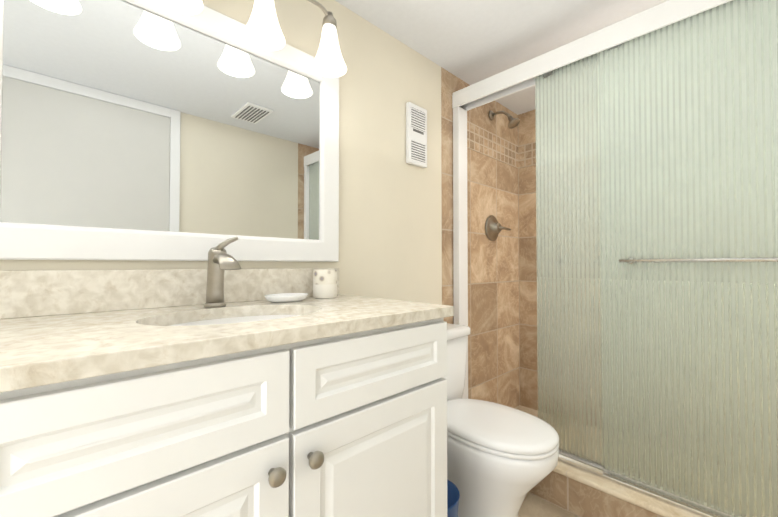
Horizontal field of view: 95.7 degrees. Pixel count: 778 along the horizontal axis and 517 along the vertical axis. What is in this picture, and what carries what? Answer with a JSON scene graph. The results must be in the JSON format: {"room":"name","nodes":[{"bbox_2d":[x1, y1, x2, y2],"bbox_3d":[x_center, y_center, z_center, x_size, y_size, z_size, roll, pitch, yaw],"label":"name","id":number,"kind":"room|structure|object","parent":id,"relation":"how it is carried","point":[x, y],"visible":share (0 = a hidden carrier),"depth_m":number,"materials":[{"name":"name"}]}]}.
{"room":"bathroom","nodes":[
{"label":"bathroom","id":0,"kind":"room"},
{"bbox_2d":[0,0,441,304],"bbox_3d":[-0.711,-0.003,1.006,2.655,2.100,0.100,1,-1,-44],"label":"wall","id":1,"kind":"structure","parent":0,"point":[390,222],"depth_m":1.56,"materials":[{"name":"beige paint"}]},
{"bbox_2d":[0,0,338,261],"bbox_3d":[-0.563,-0.380,1.067,0.990,0.775,0.023,1,-1,-44],"label":"mirror","id":2,"kind":"object","parent":1,"relation":"attached to","point":[147,130],"visible":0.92,"depth_m":0.98,"materials":[{"name":"clear glass"}]},
{"bbox_2d":[0,268,339,315],"bbox_3d":[-0.878,0.080,0.760,1.868,0.106,0.021,1,-1,-44],"label":"backsplash","id":3,"kind":"structure","parent":1,"relation":"attached to","point":[36,292],"depth_m":0.93,"materials":[{"name":"beige stone"}]},
{"bbox_2d":[155,0,202,14],"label":"sconce","id":4,"kind":"object","parent":1,"relation":"attached to","point":[185,7],"depth_m":0.97,"materials":[{"name":"white glass"}]},
{"bbox_2d":[243,0,284,50],"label":"sconce","id":5,"kind":"object","parent":1,"relation":"attached to","point":[262,30],"depth_m":1.08,"materials":[{"name":"white glass"}]},
{"bbox_2d":[308,0,346,77],"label":"sconce","id":6,"kind":"object","parent":1,"relation":"attached to","point":[329,62],"depth_m":1.23,"materials":[{"name":"white glass"}]},
{"bbox_2d":[406,102,426,167],"bbox_3d":[0.139,-0.608,1.742,0.137,0.295,0.024,1,-1,-44],"label":"air vent","id":7,"kind":"object","parent":1,"relation":"in","point":[416,135],"visible":1,"depth_m":1.72,"materials":[{"name":"white plastic"}]},
{"bbox_2d":[441,67,519,407],"bbox_3d":[0.605,0.019,2.261,0.984,2.100,0.104,1,-1,-44],"label":"wall tiles","id":8,"kind":"structure","parent":1,"relation":"attached to","point":[493,276],"depth_m":2.21,"materials":[{"name":"tile"}]},
{"bbox_2d":[485,215,510,240],"bbox_3d":[0.688,-0.194,2.214,0.168,0.164,0.084,1,-1,-44],"label":"shower valve","id":9,"kind":"object","parent":8,"relation":"attached to","point":[493,227],"visible":1,"depth_m":2.21,"materials":[{"name":"silver metal"}]},
{"bbox_2d":[489,111,519,128],"bbox_3d":[0.720,-0.873,2.185,0.076,0.149,0.187,1,-1,-44],"label":"shower head","id":10,"kind":"object","parent":8,"relation":"attached to","point":[513,123],"visible":0.98,"depth_m":2.16},
{"bbox_2d":[529,460,704,516],"bbox_3d":[0.948,0.970,1.376,0.190,0.167,1.634,1,-1,-44],"label":"sill","id":11,"kind":"structure","parent":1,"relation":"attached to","point":[579,492],"depth_m":1.40,"materials":[{"name":"tile"}]},
{"bbox_2d":[452,0,777,516],"bbox_3d":[0.951,-0.024,1.396,0.129,1.828,1.632,1,-1,-44],"label":"shower door","id":12,"kind":"structure","parent":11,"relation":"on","point":[633,111],"depth_m":1.31,"materials":[{"name":"glass"}]},
{"bbox_2d":[335,0,667,114],"bbox_3d":[0.243,-1.088,0.738,3.639,0.060,1.834,1,-1,-44],"label":"ceiling","id":13,"kind":"structure","parent":0,"point":[470,42],"depth_m":1.58,"materials":[{"name":"white paint"}]},
{"bbox_2d":[518,492,578,516],"bbox_3d":[0.243,1.072,0.700,3.639,0.060,1.834,1,-1,-44],"label":"floor","id":14,"kind":"structure","parent":0,"point":[532,505],"depth_m":1.48,"materials":[{"name":"tile"}]},
{"bbox_2d":[0,312,453,516],"bbox_3d":[-0.683,0.599,0.548,1.871,0.880,0.584,1,-1,-44],"label":"bathroom vanity","id":15,"kind":"object","parent":14,"relation":"on","point":[148,393],"depth_m":0.61,"materials":[{"name":"white wood"}]},
{"bbox_2d":[0,294,453,379],"bbox_3d":[-0.686,0.144,0.572,1.888,0.030,0.558,1,-1,-44],"label":"countertop","id":16,"kind":"structure","parent":15,"relation":"on","point":[65,341],"depth_m":0.65,"materials":[{"name":"beige stone"}]},
{"bbox_2d":[204,237,240,306],"bbox_3d":[-0.458,0.036,0.984,0.082,0.200,0.155,1,-1,-44],"label":"faucet","id":17,"kind":"object","parent":16,"relation":"on","point":[220,260],"visible":1,"depth_m":0.99,"materials":[{"name":"silver metal"}]},
{"bbox_2d":[140,308,311,331],"bbox_3d":[-0.366,0.237,0.868,0.474,0.168,0.337,1,-1,-44],"label":"sink","id":18,"kind":"object","parent":16,"relation":"in","point":[253,313],"depth_m":0.96,"materials":[{"name":"beige ceramic"}]},
{"bbox_2d":[264,293,307,302],"bbox_3d":[-0.333,0.128,1.147,0.146,0.022,0.099,1,-1,-44],"label":"soap dish","id":19,"kind":"object","parent":16,"relation":"on","point":[285,297],"visible":1,"depth_m":1.11,"materials":[{"name":"ceramic"}]},
{"bbox_2d":[313,269,336,298],"bbox_3d":[-0.232,0.091,1.276,0.085,0.101,0.085,1,-1,-44],"label":"cup","id":20,"kind":"object","parent":16,"relation":"on","point":[324,283],"visible":0.96,"depth_m":1.24,"materials":[{"name":"white ceramic"}]},
{"bbox_2d":[447,479,459,516],"bbox_3d":[0.144,0.925,1.206,0.194,0.250,0.194,1,-1,-44],"label":"waste bin","id":21,"kind":"object","parent":14,"relation":"on","point":[453,495],"visible":0.31,"depth_m":1.23,"materials":[{"name":"blue plastic"}]},
{"bbox_2d":[444,323,558,516],"bbox_3d":[0.333,0.689,1.446,0.452,0.733,0.683,1,-1,-44],"label":"toilet","id":22,"kind":"object","parent":14,"relation":"on","point":[502,460],"visible":0.56,"depth_m":1.27,"materials":[{"name":"ceramic"}]},
{"bbox_2d":[515,405,777,516],"bbox_3d":[1.246,1.039,1.660,0.664,0.040,1.634,1,-1,-44],"label":"pan","id":23,"kind":"object","parent":14,"relation":"on","point":[534,412],"visible":0.11,"depth_m":1.83,"materials":[{"name":"tile"}]},
{"bbox_2d":[518,109,777,482],"bbox_3d":[1.521,0.013,1.940,0.104,2.100,1.634,1,-1,-44],"label":"wall tile","id":24,"kind":"structure","parent":0,"point":[528,274],"depth_m":2.42,"materials":[{"name":"tile"}]}
]}

